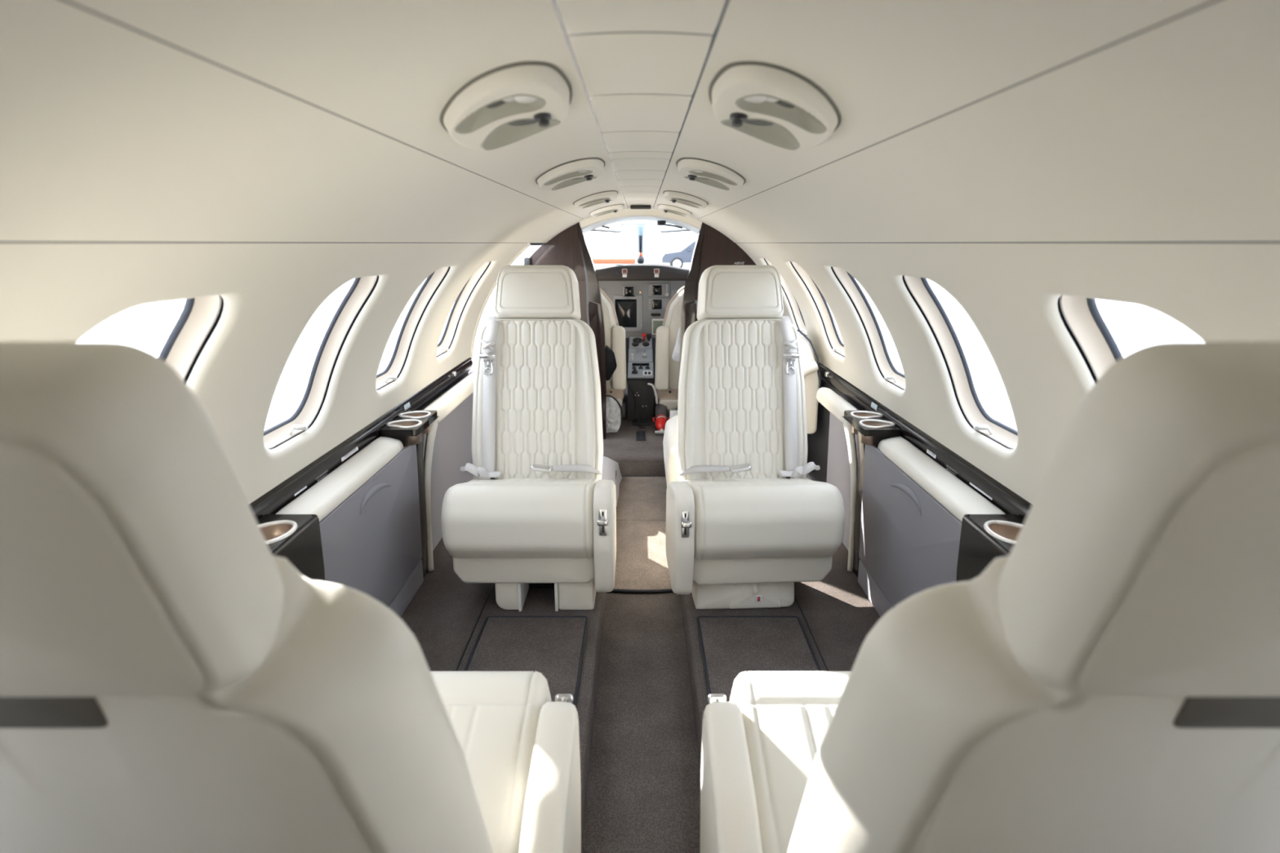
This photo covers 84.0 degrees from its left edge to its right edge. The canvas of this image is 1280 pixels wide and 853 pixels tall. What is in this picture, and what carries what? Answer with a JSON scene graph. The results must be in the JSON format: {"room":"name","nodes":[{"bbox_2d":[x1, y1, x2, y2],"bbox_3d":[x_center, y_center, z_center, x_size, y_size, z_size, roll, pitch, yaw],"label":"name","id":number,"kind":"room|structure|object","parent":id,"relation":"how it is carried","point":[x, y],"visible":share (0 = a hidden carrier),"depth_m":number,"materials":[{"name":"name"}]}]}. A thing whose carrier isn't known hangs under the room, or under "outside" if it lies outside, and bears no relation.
{"room":"aircraft cabin","nodes":[
{"label":"aircraft cabin","id":0,"kind":"room"},
{"bbox_2d":[0,241,543,504],"bbox_3d":[-0.580,0.189,1.438,0.299,1.117,4.190,0,14,0],"label":"wall","id":1,"kind":"structure","parent":0,"point":[51,291],"depth_m":1.10,"materials":[{"name":"beige plastic"}]},
{"bbox_2d":[158,294,223,382],"bbox_3d":[-0.632,0.008,0.852,0.215,0.346,0.302,0,14,0],"label":"window","id":2,"kind":"structure","parent":1,"relation":"in","point":[199,317],"depth_m":0.96,"materials":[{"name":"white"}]},
{"bbox_2d":[263,275,378,449],"bbox_3d":[-0.632,-0.133,1.399,0.215,0.346,0.302,0,14,0],"label":"window","id":3,"kind":"structure","parent":1,"relation":"in","point":[361,290],"depth_m":1.52,"materials":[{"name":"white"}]},
{"bbox_2d":[248,357,472,520],"bbox_3d":[-0.703,0.194,1.176,0.030,0.062,3.680,0,14,0],"label":"strip","id":4,"kind":"object","parent":1,"relation":"attached to","point":[273,501],"visible":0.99,"depth_m":1.67,"materials":[{"name":"black paint"}]},
{"bbox_2d":[375,266,450,390],"bbox_3d":[-0.632,-0.274,1.946,0.215,0.346,0.302,0,14,0],"label":"window","id":5,"kind":"structure","parent":1,"relation":"in","point":[428,290],"depth_m":2.07,"materials":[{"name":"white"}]},
{"bbox_2d":[435,261,491,357],"bbox_3d":[-0.632,-0.415,2.493,0.215,0.346,0.302,0,14,0],"label":"window","id":6,"kind":"structure","parent":1,"relation":"in","point":[445,344],"depth_m":2.62,"materials":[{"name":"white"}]},
{"bbox_2d":[523,216,699,382],"bbox_3d":[0.000,-0.588,4.165,1.440,1.259,1.440,0,14,0],"label":"wall","id":7,"kind":"structure","parent":0,"point":[594,226],"depth_m":4.02,"materials":[{"name":"grey plastic"}]},
{"bbox_2d":[591,224,622,232],"bbox_3d":[-0.210,-1.149,4.115,0.200,0.056,0.073,0,14,0],"label":"sun visor","id":8,"kind":"object","parent":7,"relation":"attached to","point":[608,228],"visible":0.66,"depth_m":4.11,"materials":[{"name":"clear plastic"}]},
{"bbox_2d":[583,220,697,263],"bbox_3d":[0.000,-1.119,4.458,0.950,0.336,0.708,0,14,0],"label":"window","id":9,"kind":"structure","parent":7,"relation":"in","point":[640,224],"depth_m":4.34,"materials":[{"name":"glass"}]},
{"bbox_2d":[636,252,644,263],"bbox_3d":[0.000,-1.071,4.533,0.052,0.073,0.046,0,14,0],"label":"magnetic compass","id":10,"kind":"object","parent":9,"relation":"attached to","point":[640,260],"visible":0.88,"depth_m":4.52,"materials":[{"name":"grey plastic"}]},
{"bbox_2d":[595,263,689,337],"bbox_3d":[0.000,-0.758,4.264,1.040,0.438,0.563,0,14,0],"label":"panel","id":11,"kind":"object","parent":7,"relation":"attached to","point":[640,295],"visible":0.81,"depth_m":4.17,"materials":[{"name":"grey"}]},
{"bbox_2d":[657,220,666,225],"bbox_3d":[0.115,-1.118,3.904,0.048,0.024,0.048,0,14,0],"label":"speaker","id":12,"kind":"object","parent":7,"relation":"attached to","point":[659,222],"visible":1,"depth_m":3.89},
{"bbox_2d":[659,224,690,232],"bbox_3d":[0.210,-1.149,4.115,0.200,0.056,0.073,0,14,0],"label":"sun visor","id":13,"kind":"object","parent":7,"relation":"attached to","point":[667,228],"visible":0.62,"depth_m":4.11,"materials":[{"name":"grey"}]},
{"bbox_2d":[601,456,622,506],"bbox_3d":[-0.192,0.224,3.063,0.217,0.131,0.380,0,14,0],"label":"armrest","id":14,"kind":"object","parent":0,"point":[610,466],"visible":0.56,"depth_m":3.08,"materials":[{"name":"beige leather"}]},
{"bbox_2d":[0,0,1279,243],"bbox_3d":[0.000,-0.420,1.296,0.883,0.164,4.220,0,14,0],"label":"ceiling","id":15,"kind":"structure","parent":0,"point":[263,121],"depth_m":0.53,"materials":[{"name":"beige plastic"}]},
{"bbox_2d":[439,61,572,150],"bbox_3d":[-0.142,-0.330,0.754,0.148,0.044,0.314,0,14,0],"label":"light","id":16,"kind":"object","parent":15,"relation":"attached to","point":[504,105],"visible":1,"depth_m":0.69,"materials":[{"name":"beige plastic"}]},
{"bbox_2d":[535,157,605,190],"bbox_3d":[-0.142,-0.505,1.432,0.148,0.044,0.314,0,14,0],"label":"light","id":17,"kind":"object","parent":15,"relation":"attached to","point":[573,172],"visible":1,"depth_m":1.36,"materials":[{"name":"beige plastic"}]},
{"bbox_2d":[573,190,617,208],"bbox_3d":[-0.142,-0.712,2.236,0.148,0.044,0.314,0,14,0],"label":"light","id":18,"kind":"object","parent":15,"relation":"attached to","point":[606,197],"visible":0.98,"depth_m":2.15,"materials":[{"name":"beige plastic"}]},
{"bbox_2d":[589,204,623,217],"bbox_3d":[-0.142,-0.899,2.962,0.148,0.044,0.314,0,14,0],"label":"light","id":19,"kind":"object","parent":15,"relation":"attached to","point":[616,207],"visible":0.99,"depth_m":2.87,"materials":[{"name":"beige plastic"}]},
{"bbox_2d":[630,204,650,208],"bbox_3d":[0.000,-0.915,2.967,0.086,0.015,0.033,0,14,0],"label":"outlet","id":20,"kind":"object","parent":15,"relation":"attached to","point":[632,206],"visible":1,"depth_m":2.95,"materials":[{"name":"black plastic"}]},
{"bbox_2d":[657,204,692,217],"bbox_3d":[0.143,-0.899,2.962,0.148,0.044,0.314,0,14,0],"label":"light","id":21,"kind":"object","parent":15,"relation":"attached to","point":[666,208],"visible":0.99,"depth_m":2.88,"materials":[{"name":"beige plastic"}]},
{"bbox_2d":[662,190,708,208],"bbox_3d":[0.143,-0.712,2.236,0.148,0.044,0.314,0,14,0],"label":"light","id":22,"kind":"object","parent":15,"relation":"attached to","point":[674,197],"visible":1,"depth_m":2.15,"materials":[{"name":"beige plastic"}]},
{"bbox_2d":[675,157,746,190],"bbox_3d":[0.143,-0.505,1.432,0.148,0.044,0.314,0,14,0],"label":"light","id":23,"kind":"object","parent":15,"relation":"attached to","point":[708,172],"visible":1,"depth_m":1.36,"materials":[{"name":"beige plastic"}]},
{"bbox_2d":[708,61,841,150],"bbox_3d":[0.143,-0.330,0.754,0.148,0.044,0.314,0,14,0],"label":"light","id":24,"kind":"object","parent":15,"relation":"attached to","point":[777,105],"visible":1,"depth_m":0.70,"materials":[{"name":"beige plastic"}]},
{"bbox_2d":[400,382,880,852],"bbox_3d":[0.000,0.455,2.260,1.420,0.110,5.650,0,14,0],"label":"floor","id":25,"kind":"structure","parent":0,"point":[642,700],"depth_m":1.77,"materials":[{"name":"brown carpet"}]},
{"bbox_2d":[0,342,581,852],"bbox_3d":[-0.312,0.335,0.734,0.452,0.922,0.692,0,14,0],"label":"seat","id":26,"kind":"object","parent":25,"relation":"on","point":[171,682],"visible":1,"depth_m":0.42,"materials":[{"name":"beige leather"}]},
{"bbox_2d":[430,671,551,852],"bbox_3d":[-0.335,0.483,0.950,0.407,0.193,0.347,0,14,0],"label":"seat cushion","id":27,"kind":"object","parent":26,"relation":"on","point":[500,720],"depth_m":0.93,"materials":[{"name":"beige leather"}]},
{"bbox_2d":[256,514,324,582],"bbox_3d":[-0.648,0.414,1.295,0.098,0.482,0.177,0,14,0],"label":"console","id":28,"kind":"object","parent":25,"relation":"on","point":[295,538],"visible":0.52,"depth_m":1.28,"materials":[{"name":"black plastic"}]},
{"bbox_2d":[275,436,423,617],"bbox_3d":[-0.658,0.315,1.715,0.078,0.470,0.680,0,14,0],"label":"panel","id":29,"kind":"object","parent":25,"relation":"on","point":[366,508],"visible":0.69,"depth_m":1.70,"materials":[{"name":"grey plastic"}]},
{"bbox_2d":[380,410,439,577],"bbox_3d":[-0.651,0.211,2.075,0.102,0.488,0.229,0,14,0],"label":"cup holder","id":30,"kind":"object","parent":25,"relation":"on","point":[411,427],"visible":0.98,"depth_m":2.08,"materials":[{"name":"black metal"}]},
{"bbox_2d":[422,370,475,551],"bbox_3d":[-0.652,0.076,2.600,0.089,0.484,0.853,0,14,0],"label":"panel","id":31,"kind":"object","parent":25,"relation":"on","point":[452,446],"visible":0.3,"depth_m":2.45,"materials":[{"name":"grey plastic"}]},
{"bbox_2d":[463,615,588,707],"bbox_3d":[-0.275,0.603,1.528,0.274,0.008,0.766,0,14,0],"label":"floor mat","id":32,"kind":"object","parent":25,"relation":"on","point":[553,646],"visible":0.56,"depth_m":1.75,"materials":[{"name":"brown carpet"}]},
{"bbox_2d":[440,265,616,611],"bbox_3d":[-0.298,0.014,2.010,0.455,0.906,0.611,0,14,0],"label":"seat","id":33,"kind":"object","parent":25,"relation":"on","point":[537,510],"visible":1,"depth_m":2.06,"materials":[{"name":"beige leather"}]},
{"bbox_2d":[440,478,598,558],"bbox_3d":[-0.317,0.222,1.964,0.407,0.193,0.347,0,14,0],"label":"seat cushion","id":34,"kind":"object","parent":33,"relation":"on","point":[481,517],"depth_m":1.80,"materials":[{"name":"beige leather"}]},
{"bbox_2d":[529,222,606,439],"bbox_3d":[-0.445,-0.427,3.462,0.549,1.103,0.062,0,14,0],"label":"divider","id":35,"kind":"object","parent":25,"relation":"on","point":[569,248],"visible":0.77,"depth_m":3.36,"materials":[{"name":"black wood"}]},
{"bbox_2d":[524,257,531,265],"bbox_3d":[-0.530,-0.768,3.330,0.030,0.045,0.032,0,14,0],"label":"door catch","id":36,"kind":"structure","parent":35,"relation":"attached to","point":[526,260],"depth_m":3.31,"materials":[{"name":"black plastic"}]},
{"bbox_2d":[600,288,626,405],"bbox_3d":[-0.273,-0.416,3.919,0.395,0.757,0.462,0,14,0],"label":"seat","id":37,"kind":"object","parent":25,"relation":"on","point":[615,334],"visible":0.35,"depth_m":3.70,"materials":[{"name":"beige leather"}]},
{"bbox_2d":[605,345,617,380],"bbox_3d":[-0.168,-0.363,3.609,0.094,0.268,0.080,0,14,0],"label":"bag","id":38,"kind":"object","parent":37,"relation":"hanging from","point":[611,365],"visible":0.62,"depth_m":3.59,"materials":[{"name":"black fabric"}]},
{"bbox_2d":[606,388,624,399],"bbox_3d":[-0.270,-0.226,4.000,0.360,0.100,0.400,0,14,0],"label":"seat cushion","id":39,"kind":"object","parent":37,"relation":"on","point":[619,394],"depth_m":3.81,"materials":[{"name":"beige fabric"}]},
{"bbox_2d":[606,395,622,432],"bbox_3d":[-0.173,-0.045,3.657,0.171,0.240,0.027,-4,15,-14],"label":"sunshade","id":40,"kind":"object","parent":25,"relation":"on","point":[614,410],"visible":0.46,"depth_m":3.66,"materials":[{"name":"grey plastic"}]},
{"bbox_2d":[621,393,627,417],"bbox_3d":[-0.115,-0.124,4.094,0.084,0.095,0.310,0,14,0],"label":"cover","id":41,"kind":"object","parent":25,"relation":"on","point":[624,402],"visible":0.23,"depth_m":3.96,"materials":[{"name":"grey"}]},
{"bbox_2d":[627,333,653,425],"bbox_3d":[0.000,-0.284,4.016,0.144,0.445,0.520,0,14,0],"label":"pedestal","id":42,"kind":"object","parent":25,"relation":"on","point":[640,350],"visible":0.98,"depth_m":3.90,"materials":[{"name":"black plastic"}]},
{"bbox_2d":[626,382,644,428],"bbox_3d":[-0.009,-0.117,3.787,0.112,0.239,0.072,10,18,34],"label":"cable","id":43,"kind":"object","parent":42,"relation":"hanging from","point":[628,384],"visible":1,"depth_m":3.81,"materials":[{"name":"black plastic"}]},
{"bbox_2d":[635,431,645,440],"bbox_3d":[0.001,0.047,3.614,0.046,0.004,0.175,0,14,0],"label":"floor plate","id":44,"kind":"object","parent":25,"relation":"on","point":[641,435],"visible":1,"depth_m":3.60,"materials":[{"name":"black metal"}]},
{"bbox_2d":[611,476,672,593],"bbox_3d":[0.010,0.372,2.733,0.231,0.011,1.116,0,14,0],"label":"carpet runner","id":45,"kind":"object","parent":25,"relation":"on","point":[641,562],"visible":0.84,"depth_m":2.60,"materials":[{"name":"beige carpet"}]},
{"bbox_2d":[653,394,658,416],"bbox_3d":[0.115,-0.124,4.094,0.084,0.095,0.310,0,14,0],"label":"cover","id":46,"kind":"object","parent":25,"relation":"on","point":[655,402],"visible":0.09,"depth_m":3.97,"materials":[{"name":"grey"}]},
{"bbox_2d":[652,403,669,435],"bbox_3d":[0.106,-0.044,3.731,0.092,0.113,0.264,0,14,0],"label":"fire extinguisher","id":47,"kind":"object","parent":25,"relation":"on","point":[660,410],"visible":0.81,"depth_m":3.69,"materials":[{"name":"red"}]},
{"bbox_2d":[654,285,684,420],"bbox_3d":[0.273,-0.416,3.919,0.395,0.757,0.462,0,14,0],"label":"seat","id":48,"kind":"object","parent":25,"relation":"on","point":[667,370],"visible":0.38,"depth_m":3.71,"materials":[{"name":"beige leather"}]},
{"bbox_2d":[647,382,657,404],"bbox_3d":[0.064,-0.175,3.781,0.060,0.112,0.021,6,16,22],"label":"hose","id":49,"kind":"object","parent":48,"relation":"attached to","point":[648,384],"visible":1,"depth_m":3.77,"materials":[{"name":"white plastic"}]},
{"bbox_2d":[656,387,678,399],"bbox_3d":[0.270,-0.226,4.000,0.360,0.100,0.400,0,14,0],"label":"seat cushion","id":50,"kind":"object","parent":48,"relation":"on","point":[662,394],"depth_m":3.81,"materials":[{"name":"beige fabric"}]},
{"bbox_2d":[671,327,680,362],"bbox_3d":[0.231,-0.410,3.631,0.141,0.192,0.072,-3,15,-10],"label":"pouch","id":51,"kind":"object","parent":48,"relation":"attached to","point":[676,353],"visible":0.29,"depth_m":3.61,"materials":[{"name":"white"}]},
{"bbox_2d":[669,409,677,418],"bbox_3d":[0.190,-0.033,3.652,0.080,0.100,0.030,0,14,0],"label":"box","id":52,"kind":"object","parent":25,"relation":"on","point":[673,412],"visible":0.2,"depth_m":3.63,"materials":[{"name":"white plastic"}]},
{"bbox_2d":[679,222,756,373],"bbox_3d":[0.455,-0.427,3.462,0.527,1.103,0.062,0,14,0],"label":"divider","id":53,"kind":"object","parent":25,"relation":"on","point":[713,247],"visible":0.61,"depth_m":3.35,"materials":[{"name":"black wood"}]},
{"bbox_2d":[662,328,821,486],"bbox_3d":[0.394,-0.090,2.874,0.591,0.639,0.502,0,14,0],"label":"seat","id":54,"kind":"object","parent":25,"relation":"on","point":[812,382],"visible":0.2,"depth_m":2.71,"materials":[{"name":"beige leather"}]},
{"bbox_2d":[662,414,678,486],"bbox_3d":[0.329,0.111,2.925,0.462,0.225,0.502,0,14,0],"label":"seat cushion","id":55,"kind":"object","parent":54,"relation":"on","point":[669,441],"depth_m":2.76,"materials":[{"name":"beige leather"}]},
{"bbox_2d":[665,265,844,609],"bbox_3d":[0.299,0.014,2.010,0.458,0.906,0.611,-1,14,-3],"label":"seat","id":56,"kind":"object","parent":25,"relation":"on","point":[745,522],"visible":1,"depth_m":2.06,"materials":[{"name":"beige leather"}]},
{"bbox_2d":[684,477,844,559],"bbox_3d":[0.324,0.222,1.965,0.407,0.193,0.347,-1,14,-3],"label":"seat cushion","id":57,"kind":"object","parent":56,"relation":"on","point":[731,518],"depth_m":1.80,"materials":[{"name":"beige leather"}]},
{"bbox_2d":[696,615,821,703],"bbox_3d":[0.285,0.603,1.528,0.274,0.008,0.766,0,14,0],"label":"floor mat","id":58,"kind":"object","parent":25,"relation":"on","point":[731,646],"visible":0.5,"depth_m":1.75,"materials":[{"name":"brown carpet"}]},
{"bbox_2d":[816,387,859,550],"bbox_3d":[0.652,0.137,2.365,0.089,0.484,0.368,0,14,0],"label":"panel","id":59,"kind":"object","parent":25,"relation":"on","point":[838,473],"visible":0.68,"depth_m":2.35,"materials":[{"name":"grey plastic"}]},
{"bbox_2d":[842,410,901,577],"bbox_3d":[0.651,0.211,2.075,0.102,0.488,0.229,0,14,0],"label":"console","id":60,"kind":"object","parent":25,"relation":"on","point":[870,427],"visible":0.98,"depth_m":2.08,"materials":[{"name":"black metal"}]},
{"bbox_2d":[857,436,1005,617],"bbox_3d":[0.658,0.315,1.715,0.078,0.470,0.680,0,14,0],"label":"panel","id":61,"kind":"object","parent":25,"relation":"on","point":[913,508],"visible":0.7,"depth_m":1.70,"materials":[{"name":"grey plastic"}]},
{"bbox_2d":[700,342,1279,852],"bbox_3d":[0.312,0.335,0.734,0.452,0.922,0.692,0,14,0],"label":"seat","id":62,"kind":"object","parent":25,"relation":"on","point":[1109,682],"visible":1,"depth_m":0.42,"materials":[{"name":"beige leather"}]},
{"bbox_2d":[729,671,851,852],"bbox_3d":[0.335,0.483,0.950,0.407,0.193,0.347,0,14,0],"label":"seat cushion","id":63,"kind":"object","parent":62,"relation":"on","point":[780,720],"depth_m":0.93,"materials":[{"name":"beige leather"}]},
{"bbox_2d":[956,514,1024,582],"bbox_3d":[0.648,0.414,1.295,0.098,0.482,0.177,0,14,0],"label":"console","id":64,"kind":"object","parent":25,"relation":"on","point":[984,538],"visible":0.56,"depth_m":1.28,"materials":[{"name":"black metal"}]},
{"bbox_2d":[736,241,1279,504],"bbox_3d":[0.575,0.189,1.438,0.288,1.117,4.190,0,14,0],"label":"wall","id":65,"kind":"structure","parent":0,"point":[1220,291],"depth_m":1.11,"materials":[{"name":"beige plastic"}]},
{"bbox_2d":[763,257,807,336],"bbox_3d":[0.632,-0.556,3.040,0.215,0.346,0.302,0,14,0],"label":"window","id":66,"kind":"structure","parent":65,"relation":"in","point":[796,311],"depth_m":3.18,"materials":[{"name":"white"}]},
{"bbox_2d":[790,261,844,357],"bbox_3d":[0.632,-0.415,2.493,0.215,0.346,0.302,0,14,0],"label":"window","id":67,"kind":"structure","parent":65,"relation":"in","point":[837,345],"depth_m":2.62,"materials":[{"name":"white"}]},
{"bbox_2d":[831,266,905,390],"bbox_3d":[0.632,-0.274,1.946,0.215,0.346,0.302,0,14,0],"label":"window","id":68,"kind":"structure","parent":65,"relation":"in","point":[851,286],"depth_m":2.07,"materials":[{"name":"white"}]},
{"bbox_2d":[817,362,1031,520],"bbox_3d":[0.703,0.210,1.113,0.030,0.062,3.550,0,14,0],"label":"strip","id":69,"kind":"object","parent":65,"relation":"attached to","point":[1009,502],"visible":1,"depth_m":1.66,"materials":[{"name":"black paint"}]},
{"bbox_2d":[902,275,1017,448],"bbox_3d":[0.632,-0.133,1.399,0.215,0.346,0.302,0,14,0],"label":"window","id":70,"kind":"structure","parent":65,"relation":"in","point":[919,289],"depth_m":1.52,"materials":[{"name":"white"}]},
{"bbox_2d":[1057,294,1122,383],"bbox_3d":[0.632,0.008,0.852,0.215,0.346,0.302,0,14,0],"label":"window","id":71,"kind":"structure","parent":65,"relation":"in","point":[1082,317],"depth_m":0.96,"materials":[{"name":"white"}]},
{"label":"outside","id":72,"kind":"structure","parent":0,"visible":0},
{"bbox_2d":[76,246,1204,430],"bbox_3d":[0.000,-23.421,97.232,600.000,0.001,600.000,0,14,0],"label":"sky","id":73,"kind":"structure","parent":72,"point":[147,326],"depth_m":13.13,"materials":[{"name":"concrete"}]},
{"bbox_2d":[591,258,635,263],"bbox_3d":[-2.300,-13.165,56.657,3.800,0.400,0.300,0,14,0],"label":"barrier","id":74,"kind":"object","parent":73,"relation":"on","point":[594,260],"visible":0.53,"depth_m":56.52,"materials":[{"name":"orange paint"}]},
{"bbox_2d":[660,240,696,267],"bbox_3d":[3.725,-10.548,43.750,4.960,1.788,2.164,0,14,0],"label":"parked car","id":75,"kind":"object","parent":73,"relation":"on","point":[677,259],"visible":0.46,"depth_m":42.88,"materials":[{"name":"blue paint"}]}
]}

